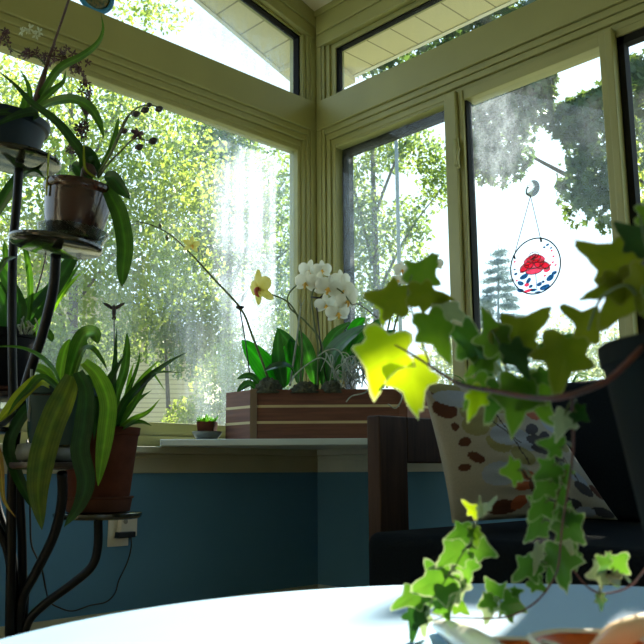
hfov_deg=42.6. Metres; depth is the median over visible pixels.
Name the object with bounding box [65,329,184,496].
potted plant
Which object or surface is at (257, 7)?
window
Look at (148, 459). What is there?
trim
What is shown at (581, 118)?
deciduous tree
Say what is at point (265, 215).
deciduous tree
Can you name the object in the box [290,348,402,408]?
air plant
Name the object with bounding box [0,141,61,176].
tray
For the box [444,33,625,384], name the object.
window
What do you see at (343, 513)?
wall
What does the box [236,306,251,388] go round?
stake
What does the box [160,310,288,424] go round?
bush
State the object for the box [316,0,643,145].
beam
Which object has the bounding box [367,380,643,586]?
armchair
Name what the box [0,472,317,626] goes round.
wall
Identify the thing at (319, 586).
baseboard
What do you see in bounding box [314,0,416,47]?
trim
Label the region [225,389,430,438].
planter box
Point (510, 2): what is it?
roof fascia
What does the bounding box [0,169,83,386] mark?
potted orchid
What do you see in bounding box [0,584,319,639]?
baseboard
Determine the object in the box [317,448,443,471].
trim
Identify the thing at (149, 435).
window
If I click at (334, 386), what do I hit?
clump
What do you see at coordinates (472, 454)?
throw pillow
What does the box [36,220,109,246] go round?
saucer
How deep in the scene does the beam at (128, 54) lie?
3.53 m
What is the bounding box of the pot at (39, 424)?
[26,385,97,444]
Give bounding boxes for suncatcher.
[510,180,560,294]
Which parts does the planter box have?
corner post, corner post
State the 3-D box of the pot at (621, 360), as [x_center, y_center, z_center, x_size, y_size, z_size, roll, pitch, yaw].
[0.297,0.135,0.599,0.170,0.245,0.170,10,-14,-43]
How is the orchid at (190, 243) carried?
in the planter box
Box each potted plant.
[0,325,116,529]
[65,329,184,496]
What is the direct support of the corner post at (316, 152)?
attached to the wall at (200, 536)
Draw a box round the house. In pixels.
[0,253,241,422]
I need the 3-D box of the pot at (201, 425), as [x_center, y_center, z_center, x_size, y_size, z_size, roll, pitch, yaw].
[-0.460,0.431,3.305,0.072,0.062,0.072,-2,-11,11]
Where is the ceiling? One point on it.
(314, 5)
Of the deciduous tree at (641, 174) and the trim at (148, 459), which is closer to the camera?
the trim at (148, 459)
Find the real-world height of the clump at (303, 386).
0.051 m
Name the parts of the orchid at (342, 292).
flower stem, flower, flower, flower, flower, flower, flower, flower stem, flower, flower, flower, flower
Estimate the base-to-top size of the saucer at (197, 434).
0.037 m
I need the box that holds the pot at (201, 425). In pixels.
[197,421,217,430]
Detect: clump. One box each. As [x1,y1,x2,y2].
[255,377,282,392]
[291,381,318,392]
[321,380,345,392]
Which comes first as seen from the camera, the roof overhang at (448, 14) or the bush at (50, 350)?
the roof overhang at (448, 14)
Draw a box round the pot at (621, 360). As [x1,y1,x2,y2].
[597,333,643,529]
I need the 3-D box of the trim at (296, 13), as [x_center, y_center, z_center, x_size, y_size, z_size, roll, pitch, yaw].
[-1.583,-2.385,2.960,4.200,1.398,0.132,10,-14,-43]
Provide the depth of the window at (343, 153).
4.00 m
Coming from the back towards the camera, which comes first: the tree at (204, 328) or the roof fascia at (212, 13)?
the tree at (204, 328)
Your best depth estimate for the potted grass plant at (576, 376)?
2.89 m
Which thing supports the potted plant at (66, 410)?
on the plant stand
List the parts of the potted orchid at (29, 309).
pot, flower stem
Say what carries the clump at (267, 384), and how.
on the planter box
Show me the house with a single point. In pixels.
(178, 388)
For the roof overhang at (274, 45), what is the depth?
4.40 m
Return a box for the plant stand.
[0,141,141,637]
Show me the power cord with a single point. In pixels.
(126, 534)
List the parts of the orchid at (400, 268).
flower stem, flower, flower, flower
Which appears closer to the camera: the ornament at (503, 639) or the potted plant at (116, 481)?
the ornament at (503, 639)
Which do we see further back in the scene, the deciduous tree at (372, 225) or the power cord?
the deciduous tree at (372, 225)
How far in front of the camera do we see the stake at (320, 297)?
3.29 m
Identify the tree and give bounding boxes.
[0,0,241,341]
[47,269,254,421]
[139,111,289,418]
[353,129,446,326]
[357,0,643,235]
[411,328,512,384]
[479,248,535,381]
[512,312,601,382]
[571,321,619,381]
[636,94,643,203]
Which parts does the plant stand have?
arm, arm, arm, arm, arm, arm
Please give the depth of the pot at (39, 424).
2.13 m
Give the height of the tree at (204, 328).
3.712 m
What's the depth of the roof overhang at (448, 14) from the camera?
4.20 m
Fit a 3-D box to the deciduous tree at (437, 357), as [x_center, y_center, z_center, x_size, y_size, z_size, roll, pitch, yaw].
[4.404,2.695,25.647,3.300,6.106,2.453,2,-11,-12]
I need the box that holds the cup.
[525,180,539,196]
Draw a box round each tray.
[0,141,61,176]
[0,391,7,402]
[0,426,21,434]
[8,229,102,259]
[9,462,73,469]
[52,511,141,520]
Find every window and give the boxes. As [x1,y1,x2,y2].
[0,40,300,446]
[238,0,300,95]
[331,0,445,95]
[332,102,444,388]
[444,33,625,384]
[604,19,643,335]
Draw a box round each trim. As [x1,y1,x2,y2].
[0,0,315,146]
[0,443,326,473]
[237,0,315,39]
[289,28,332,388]
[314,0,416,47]
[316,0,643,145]
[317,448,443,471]
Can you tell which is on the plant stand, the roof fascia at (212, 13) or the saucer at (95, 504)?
the saucer at (95, 504)
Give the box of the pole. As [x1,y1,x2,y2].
[394,140,401,330]
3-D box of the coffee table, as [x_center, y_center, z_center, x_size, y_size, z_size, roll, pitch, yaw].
[0.218,0.481,0.548,1.092,0.452,1.092,10,-14,-43]
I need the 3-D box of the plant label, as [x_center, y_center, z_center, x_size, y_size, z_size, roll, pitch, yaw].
[-0.707,-0.384,2.125,0.002,0.120,0.008,0,-10,0]
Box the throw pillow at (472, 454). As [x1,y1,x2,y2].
[425,383,617,522]
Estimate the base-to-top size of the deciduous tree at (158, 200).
6.717 m
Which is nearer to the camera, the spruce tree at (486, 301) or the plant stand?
the plant stand
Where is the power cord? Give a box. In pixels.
[26,440,135,611]
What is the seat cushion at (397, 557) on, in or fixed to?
on the armchair
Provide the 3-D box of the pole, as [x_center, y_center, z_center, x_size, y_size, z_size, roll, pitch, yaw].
[0.456,0.401,4.709,0.021,3.133,0.022,10,-14,-43]
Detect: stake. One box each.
[103,303,124,346]
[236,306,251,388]
[289,299,304,385]
[311,294,326,380]
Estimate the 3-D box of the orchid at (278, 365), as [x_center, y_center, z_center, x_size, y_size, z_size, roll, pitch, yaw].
[-0.164,0.034,3.325,0.275,0.474,0.228,10,-14,-43]
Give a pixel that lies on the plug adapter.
(129, 524)
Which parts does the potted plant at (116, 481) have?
pot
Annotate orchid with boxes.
[0,0,103,156]
[0,72,162,286]
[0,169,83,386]
[136,221,268,391]
[242,269,303,387]
[287,259,380,387]
[383,259,443,387]
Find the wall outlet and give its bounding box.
[107,520,127,546]
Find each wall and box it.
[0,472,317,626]
[317,472,525,587]
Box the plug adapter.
[117,518,136,535]
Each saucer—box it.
[0,386,18,390]
[15,443,71,461]
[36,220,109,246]
[66,496,133,513]
[192,431,221,438]
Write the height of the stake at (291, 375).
0.343 m
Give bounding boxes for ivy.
[351,204,643,640]
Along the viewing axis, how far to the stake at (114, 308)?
2.37 m
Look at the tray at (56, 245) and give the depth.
2.11 m
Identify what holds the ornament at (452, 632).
on the coffee table
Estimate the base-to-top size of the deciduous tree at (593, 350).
5.977 m
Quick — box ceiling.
[302,0,332,10]
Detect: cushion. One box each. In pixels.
[369,519,643,586]
[551,380,640,520]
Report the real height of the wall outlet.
0.149 m
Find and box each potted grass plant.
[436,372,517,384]
[513,371,602,381]
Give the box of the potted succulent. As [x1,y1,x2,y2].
[196,414,217,430]
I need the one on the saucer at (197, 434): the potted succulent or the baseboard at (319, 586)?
the potted succulent
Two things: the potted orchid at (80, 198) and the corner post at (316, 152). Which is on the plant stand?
the potted orchid at (80, 198)
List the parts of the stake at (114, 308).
rod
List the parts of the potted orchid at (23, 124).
flower, flower stem, pot, flower, flower, flower, flower stem, flower, flower stem, flower, flower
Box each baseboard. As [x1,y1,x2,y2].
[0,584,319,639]
[318,585,342,588]
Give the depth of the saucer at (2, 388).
2.36 m
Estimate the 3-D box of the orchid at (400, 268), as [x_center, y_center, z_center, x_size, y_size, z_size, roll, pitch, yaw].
[0.326,0.000,3.290,0.154,0.509,0.305,10,-14,-43]
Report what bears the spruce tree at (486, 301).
on the ground
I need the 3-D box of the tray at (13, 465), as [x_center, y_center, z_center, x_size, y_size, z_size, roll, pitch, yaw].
[-0.726,0.381,2.178,0.192,0.020,0.192,10,-14,-43]
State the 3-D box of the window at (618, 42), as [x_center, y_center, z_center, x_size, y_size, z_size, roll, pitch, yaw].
[2.004,-0.490,2.000,0.100,1.540,2.665,10,-14,-43]
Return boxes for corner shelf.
[160,438,367,449]
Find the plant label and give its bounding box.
[45,150,49,195]
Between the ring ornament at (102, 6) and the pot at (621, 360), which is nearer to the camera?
the pot at (621, 360)
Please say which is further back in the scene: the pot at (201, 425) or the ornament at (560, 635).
the pot at (201, 425)
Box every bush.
[35,315,110,378]
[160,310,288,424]
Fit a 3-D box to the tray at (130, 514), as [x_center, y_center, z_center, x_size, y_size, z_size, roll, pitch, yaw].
[-0.640,0.555,2.358,0.248,0.020,0.248,10,-14,-43]
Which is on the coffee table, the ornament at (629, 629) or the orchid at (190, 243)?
the ornament at (629, 629)
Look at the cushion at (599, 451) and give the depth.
2.49 m
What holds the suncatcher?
hanging from the window at (459, 147)
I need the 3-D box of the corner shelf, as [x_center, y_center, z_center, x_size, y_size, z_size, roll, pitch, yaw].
[-0.050,0.467,3.191,0.931,0.025,0.883,10,-14,-43]
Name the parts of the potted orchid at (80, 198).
pot, flower stem, flower stem, flower stem, flower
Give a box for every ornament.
[79,0,113,13]
[432,620,502,643]
[493,636,558,643]
[526,628,643,643]
[590,613,643,643]
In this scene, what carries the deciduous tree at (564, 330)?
on the ground
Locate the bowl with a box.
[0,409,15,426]
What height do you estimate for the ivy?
0.356 m
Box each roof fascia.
[193,0,289,81]
[353,0,518,77]
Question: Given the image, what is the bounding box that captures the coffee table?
[0,584,643,643]
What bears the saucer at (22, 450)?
on the plant stand
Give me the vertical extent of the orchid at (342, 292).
0.511 m
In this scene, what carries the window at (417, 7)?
in the wall
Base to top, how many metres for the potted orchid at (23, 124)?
0.459 m
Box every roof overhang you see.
[201,0,354,87]
[279,0,509,76]
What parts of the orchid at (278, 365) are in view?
flower, flower stem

